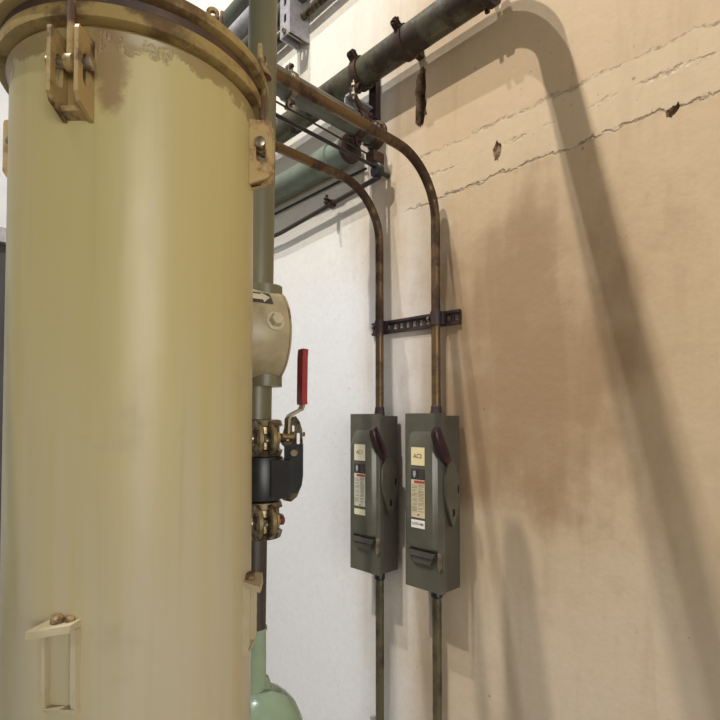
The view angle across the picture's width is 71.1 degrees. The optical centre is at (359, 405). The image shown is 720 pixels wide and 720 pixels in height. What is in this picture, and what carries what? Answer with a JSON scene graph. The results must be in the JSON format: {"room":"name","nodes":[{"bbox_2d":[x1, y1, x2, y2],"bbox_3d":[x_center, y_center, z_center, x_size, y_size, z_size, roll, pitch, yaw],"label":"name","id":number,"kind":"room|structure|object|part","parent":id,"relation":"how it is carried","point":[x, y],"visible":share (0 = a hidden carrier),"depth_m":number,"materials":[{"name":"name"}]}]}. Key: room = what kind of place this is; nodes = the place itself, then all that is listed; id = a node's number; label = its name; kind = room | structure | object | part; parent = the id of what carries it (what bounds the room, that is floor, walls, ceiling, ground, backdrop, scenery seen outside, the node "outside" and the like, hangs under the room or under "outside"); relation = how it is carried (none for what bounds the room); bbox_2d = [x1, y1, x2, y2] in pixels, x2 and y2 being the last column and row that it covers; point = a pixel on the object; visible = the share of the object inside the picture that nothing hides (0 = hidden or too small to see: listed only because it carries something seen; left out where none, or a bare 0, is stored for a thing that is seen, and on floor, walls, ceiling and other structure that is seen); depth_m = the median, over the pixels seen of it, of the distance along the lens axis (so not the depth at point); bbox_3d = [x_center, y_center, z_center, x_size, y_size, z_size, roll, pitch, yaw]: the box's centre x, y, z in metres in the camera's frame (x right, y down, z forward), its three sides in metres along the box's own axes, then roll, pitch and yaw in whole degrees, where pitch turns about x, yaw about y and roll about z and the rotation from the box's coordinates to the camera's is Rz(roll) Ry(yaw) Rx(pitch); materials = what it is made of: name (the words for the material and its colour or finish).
{"room":"mechanical room","nodes":[
{"label":"mechanical room","id":0,"kind":"room"},
{"bbox_2d":[0,82,8,227],"bbox_3d":[-4.574,-1.586,1.522,6.305,6.250,0.100,1,-2,-44],"label":"wall","id":1,"kind":"structure","parent":0,"point":[4,97],"depth_m":3.50,"materials":[{"name":"white paint"}]},
{"bbox_2d":[187,0,719,719],"bbox_3d":[0.343,-1.597,1.073,0.120,6.250,7.400,1,-2,-44],"label":"wall","id":2,"kind":"structure","parent":0,"point":[569,150],"depth_m":0.97,"materials":[{"name":"paint"}]},
{"bbox_2d":[280,0,309,51],"bbox_3d":[-0.193,-1.312,1.474,0.078,0.500,0.048,1,-2,-44],"label":"bracket","id":3,"kind":"object","parent":2,"relation":"attached to","point":[293,28],"visible":1,"depth_m":1.46,"materials":[{"name":"metal"}]},
{"bbox_2d":[218,0,248,27],"bbox_3d":[-1.053,-1.323,2.366,0.056,0.056,3.570,1,-2,-44],"label":"pipe","id":4,"kind":"object","parent":3,"relation":"attached to","point":[236,8],"visible":0.02,"depth_m":1.69,"materials":[{"name":"metal"}]},
{"bbox_2d":[228,0,279,40],"bbox_3d":[-1.059,-1.239,2.358,0.052,0.052,3.570,1,-2,-44],"label":"pipe","id":5,"kind":"object","parent":3,"relation":"attached to","point":[239,27],"visible":0.02,"depth_m":1.65,"materials":[{"name":"metal"}]},
{"bbox_2d":[242,0,306,46],"bbox_3d":[-1.054,-1.164,2.361,0.044,0.044,3.570,1,-2,-44],"label":"pipe","id":6,"kind":"object","parent":3,"relation":"attached to","point":[245,40],"visible":0.02,"depth_m":1.52,"materials":[{"name":"metal"}]},
{"bbox_2d":[277,0,326,45],"bbox_3d":[-1.046,-1.103,2.367,0.020,0.020,3.570,1,-2,-44],"label":"pipe","id":7,"kind":"object","parent":3,"relation":"attached to","point":[316,4],"visible":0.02,"depth_m":1.43,"materials":[{"name":"brown metal"}]},
{"bbox_2d":[275,177,333,208],"bbox_3d":[-1.163,-0.600,2.505,0.007,0.007,3.190,1,-2,-44],"label":"strip","id":8,"kind":"object","parent":2,"relation":"attached to","point":[318,184],"visible":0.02,"depth_m":1.47,"materials":[{"name":"grey metal"}]},
{"bbox_2d":[275,134,360,203],"bbox_3d":[-1.161,-0.622,2.447,0.073,0.073,3.277,1,-2,-44],"label":"pipe","id":9,"kind":"object","parent":2,"relation":"attached to","point":[299,176],"visible":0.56,"depth_m":1.36,"materials":[{"name":"metal"}]},
{"bbox_2d":[274,167,366,214],"bbox_3d":[-1.131,-0.577,2.466,0.006,0.008,3.290,1,-2,-44],"label":"cable","id":10,"kind":"object","parent":2,"relation":"attached to","point":[365,168],"visible":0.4,"depth_m":1.42,"materials":[{"name":"plastic"}]},
{"bbox_2d":[274,178,380,237],"bbox_3d":[-1.129,-0.512,2.424,0.039,0.042,3.351,1,-2,-44],"label":"conduit","id":11,"kind":"object","parent":2,"relation":"attached to","point":[329,203],"visible":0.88,"depth_m":1.35,"materials":[{"name":"black metal"}]},
{"bbox_2d":[275,141,384,415],"bbox_3d":[-2.129,-0.308,-0.888,6.098,0.556,0.025,1,-2,-44],"label":"conduit","id":12,"kind":"object","parent":2,"relation":"attached to","point":[280,148],"visible":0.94,"depth_m":1.21,"materials":[{"name":"metal"}]},
{"bbox_2d":[276,63,386,149],"bbox_3d":[-0.073,-0.681,1.148,0.338,0.100,0.084,1,-2,-44],"label":"pipe","id":13,"kind":"object","parent":2,"relation":"attached to","point":[290,98],"visible":0.62,"depth_m":1.15,"materials":[{"name":"metal"}]},
{"bbox_2d":[276,113,389,178],"bbox_3d":[-0.125,-0.572,1.050,0.544,0.040,0.035,1,-2,-44],"label":"rod","id":14,"kind":"object","parent":2,"relation":"attached to","point":[377,171],"visible":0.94,"depth_m":1.14,"materials":[{"name":"metal"}]},
{"bbox_2d":[276,67,441,412],"bbox_3d":[-2.011,-0.315,-1.010,6.098,0.563,0.025,1,-2,-44],"label":"conduit","id":15,"kind":"object","parent":2,"relation":"attached to","point":[283,78],"visible":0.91,"depth_m":1.07,"materials":[{"name":"metal"}]},
{"bbox_2d":[344,48,380,120],"bbox_3d":[0.008,-0.790,1.234,0.105,0.166,0.040,1,-2,-44],"label":"hanger","id":16,"kind":"object","parent":2,"relation":"attached to","point":[373,109],"visible":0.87,"depth_m":1.23,"materials":[{"name":"metal"}]},
{"bbox_2d":[370,714,375,719],"bbox_3d":[0.037,0.760,1.227,0.018,0.017,0.020,1,-2,-44],"label":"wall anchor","id":17,"kind":"object","parent":2,"relation":"attached to","point":[372,717],"visible":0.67,"depth_m":1.22,"materials":[{"name":"metal"}]},
{"bbox_2d":[350,414,397,575],"bbox_3d":[0.029,0.203,1.186,0.106,0.367,0.111,1,-2,-44],"label":"switch","id":18,"kind":"object","parent":2,"relation":"attached to","point":[373,437],"visible":1,"depth_m":1.16,"materials":[{"name":"grey metal"}]},
{"bbox_3d":[-0.007,0.145,1.179,0.001,0.020,0.017,1,-2,-44],"label":"symbol plate","id":19,"kind":"part","parent":18,"relation":"part of","materials":[{"name":"black"}]},
{"bbox_2d":[355,478,363,501],"bbox_3d":[-0.001,0.195,1.171,0.001,0.055,0.032,1,-2,-44],"label":"print","id":20,"kind":"object","parent":18,"relation":"attached to","point":[359,482],"depth_m":1.17,"materials":[{"name":"grey paper"}]},
{"bbox_3d":[0.006,0.145,1.165,0.001,0.020,0.017,1,-2,-44],"label":"symbol plate","id":21,"kind":"part","parent":18,"relation":"part of","materials":[{"name":"black plastic"}]},
{"bbox_3d":[0.069,0.184,1.158,0.053,0.135,0.006,1,-2,-44],"label":"handle plate","id":22,"kind":"part","parent":18,"relation":"part of","materials":[{"name":"grey metal"}]},
{"bbox_2d":[366,149,383,164],"bbox_3d":[0.037,-0.613,1.250,0.036,0.026,0.027,1,-2,-44],"label":"rod bracket","id":23,"kind":"object","parent":2,"relation":"attached to","point":[376,156],"visible":0.71,"depth_m":1.24,"materials":[{"name":"brown metal"}]},
{"bbox_2d":[276,101,370,155],"bbox_3d":[-0.154,-0.627,1.061,0.516,0.024,0.004,1,-2,-44],"label":"rod","id":24,"kind":"object","parent":23,"relation":"on","point":[277,102],"visible":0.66,"depth_m":1.12,"materials":[{"name":"black metal"}]},
{"bbox_2d":[375,573,384,719],"bbox_3d":[0.048,0.963,1.196,0.025,1.135,0.025,1,-2,-44],"label":"conduit","id":25,"kind":"object","parent":2,"relation":"attached to","point":[379,579],"visible":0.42,"depth_m":1.20,"materials":[{"name":"metal"}]},
{"bbox_2d":[276,0,500,143],"bbox_3d":[-3.146,-0.844,0.177,6.104,0.080,3.772,1,-2,-44],"label":"pipe","id":26,"kind":"object","parent":2,"relation":"attached to","point":[408,41],"visible":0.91,"depth_m":1.12,"materials":[{"name":"metal"}]},
{"bbox_2d":[371,309,460,335],"bbox_3d":[0.115,-0.191,1.161,0.031,0.036,0.262,1,-2,-44],"label":"channel","id":27,"kind":"object","parent":2,"relation":"attached to","point":[440,318],"visible":0.97,"depth_m":1.16,"materials":[{"name":"metal"}]},
{"bbox_2d":[424,76,426,117],"bbox_3d":[0.153,-0.720,1.171,0.010,0.100,0.020,0,-2,2],"label":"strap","id":28,"kind":"object","parent":2,"relation":"attached to","point":[425,103],"visible":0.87,"depth_m":1.17,"materials":[{"name":"brown metal"}]},
{"bbox_2d":[405,413,460,595],"bbox_3d":[0.150,0.199,1.061,0.106,0.367,0.111,1,-2,-44],"label":"switch","id":29,"kind":"object","parent":2,"relation":"attached to","point":[432,481],"visible":1,"depth_m":1.04,"materials":[{"name":"grey metal"}]},
{"bbox_3d":[0.114,0.142,1.054,0.001,0.020,0.017,1,-2,-44],"label":"symbol plate","id":30,"kind":"part","parent":29,"relation":"part of","materials":[{"name":"black"}]},
{"bbox_2d":[412,484,423,511],"bbox_3d":[0.120,0.192,1.046,0.001,0.055,0.032,1,-2,-44],"label":"print","id":31,"kind":"object","parent":29,"relation":"attached to","point":[417,489],"depth_m":1.05,"materials":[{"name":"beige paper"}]},
{"bbox_3d":[0.127,0.142,1.041,0.001,0.020,0.017,1,-2,-44],"label":"symbol plate","id":32,"kind":"part","parent":29,"relation":"part of","materials":[{"name":"black plastic"}]},
{"bbox_3d":[0.190,0.181,1.034,0.053,0.135,0.006,1,-2,-44],"label":"handle plate","id":33,"kind":"part","parent":29,"relation":"part of","materials":[{"name":"grey metal"}]},
{"bbox_2d":[431,592,442,719],"bbox_3d":[0.166,0.960,1.074,0.025,1.135,0.025,1,-2,-44],"label":"conduit","id":34,"kind":"object","parent":2,"relation":"attached to","point":[436,598],"visible":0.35,"depth_m":1.08,"materials":[{"name":"metal"}]},
{"bbox_3d":[-1.952,1.520,-1.171,6.425,0.100,7.500,1,-2,-44],"label":"floor","id":35,"kind":"structure","parent":0,"visible":0},
{"bbox_2d":[0,227,5,537],"bbox_3d":[-1.771,0.420,2.313,0.560,2.279,0.860,1,-2,-44],"label":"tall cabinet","id":36,"kind":"object","parent":35,"relation":"on","point":[2,229],"visible":0.02,"depth_m":2.05,"materials":[{"name":"metal"}]},
{"bbox_2d":[0,0,274,719],"bbox_3d":[-0.221,0.576,0.489,0.253,1.870,0.253,1,-2,-44],"label":"tank","id":37,"kind":"object","parent":35,"relation":"on","point":[135,132],"visible":1,"depth_m":0.41,"materials":[{"name":"beige metal"}]},
{"bbox_3d":[-0.343,-0.254,0.502,0.022,0.065,0.003,0,-2,1],"label":"lug plate","id":38,"kind":"part","parent":37,"relation":"part of","materials":[{"name":"beige paint"}]},
{"bbox_3d":[-0.233,-0.256,0.389,0.003,0.065,0.022,0,-2,1],"label":"lug plate","id":39,"kind":"part","parent":37,"relation":"part of","materials":[{"name":"paint"}]},
{"bbox_3d":[-0.212,-0.256,0.388,0.003,0.065,0.022,0,-2,1],"label":"lug plate","id":40,"kind":"part","parent":37,"relation":"part of","materials":[{"name":"paint"}]},
{"bbox_3d":[-0.221,-0.335,0.513,0.253,0.029,0.253,1,-2,-44],"label":"lid","id":41,"kind":"part","parent":37,"relation":"part of","materials":[{"name":"paint"}]},
{"bbox_3d":[-0.099,-0.253,0.503,0.022,0.065,0.003,0,-2,0],"label":"lug plate","id":42,"kind":"part","parent":37,"relation":"part of","materials":[{"name":"beige paint"}]},
{"bbox_3d":[-0.099,-0.253,0.516,0.022,0.065,0.003,0,-2,0],"label":"lug plate","id":43,"kind":"part","parent":37,"relation":"part of","materials":[{"name":"beige paint"}]},
{"bbox_2d":[250,624,302,719],"bbox_3d":[-0.135,0.911,0.676,0.160,1.212,0.160,1,-2,-44],"label":"pump","id":44,"kind":"object","parent":35,"relation":"on","point":[268,701],"visible":0.52,"depth_m":0.68,"materials":[{"name":"green metal"}]},
{"bbox_2d":[251,541,266,630],"bbox_3d":[-0.144,0.241,0.696,0.031,0.126,0.031,1,-2,-44],"label":"pipe","id":45,"kind":"object","parent":44,"relation":"on","point":[258,548],"visible":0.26,"depth_m":0.69,"materials":[{"name":"metal"}]},
{"bbox_2d":[251,500,284,540],"bbox_3d":[-0.132,0.156,0.692,0.063,0.051,0.076,1,-2,-44],"label":"coupling","id":46,"kind":"object","parent":45,"relation":"attached to","point":[266,520],"visible":0.67,"depth_m":0.67,"materials":[{"name":"brown metal"}]},
{"bbox_2d":[252,348,308,501],"bbox_3d":[-0.125,0.027,0.699,0.075,0.210,0.083,1,-2,-44],"label":"valve","id":47,"kind":"object","parent":46,"relation":"attached to","point":[274,478],"visible":0.8,"depth_m":0.69,"materials":[{"name":"black metal"}]},
{"bbox_2d":[252,419,284,456],"bbox_3d":[-0.132,0.044,0.695,0.063,0.051,0.076,1,-2,-44],"label":"coupling","id":48,"kind":"object","parent":47,"relation":"attached to","point":[267,437],"visible":0.79,"depth_m":0.67,"materials":[{"name":"brown metal"}]},
{"bbox_2d":[248,0,277,419],"bbox_3d":[-2.136,-0.354,-1.229,5.611,0.667,0.044,1,-2,-44],"label":"pipe","id":49,"kind":"object","parent":48,"relation":"attached to","point":[262,13],"visible":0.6,"depth_m":0.70,"materials":[{"name":"metal"}]},
{"bbox_2d":[252,283,291,387],"bbox_3d":[-0.148,-0.097,0.701,0.078,0.140,0.141,1,-2,-30],"label":"valve","id":50,"kind":"object","parent":49,"relation":"attached to","point":[272,321],"visible":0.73,"depth_m":0.66,"materials":[{"name":"beige paint"}]},
{"bbox_3d":[-0.104,0.042,0.691,0.026,0.009,0.009,0,-2,0],"label":"stem","id":51,"kind":"part","parent":47,"relation":"part of","materials":[{"name":"gold metal"}]},
{"bbox_3d":[-0.095,0.073,0.694,0.032,0.117,0.004,0,-2,0],"label":"guard plate","id":52,"kind":"part","parent":47,"relation":"part of","materials":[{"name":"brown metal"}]},
{"bbox_3d":[-0.135,0.500,0.686,0.120,0.226,0.120,1,-2,-44],"label":"casing","id":53,"kind":"part","parent":44,"relation":"part of","materials":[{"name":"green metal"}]}
]}

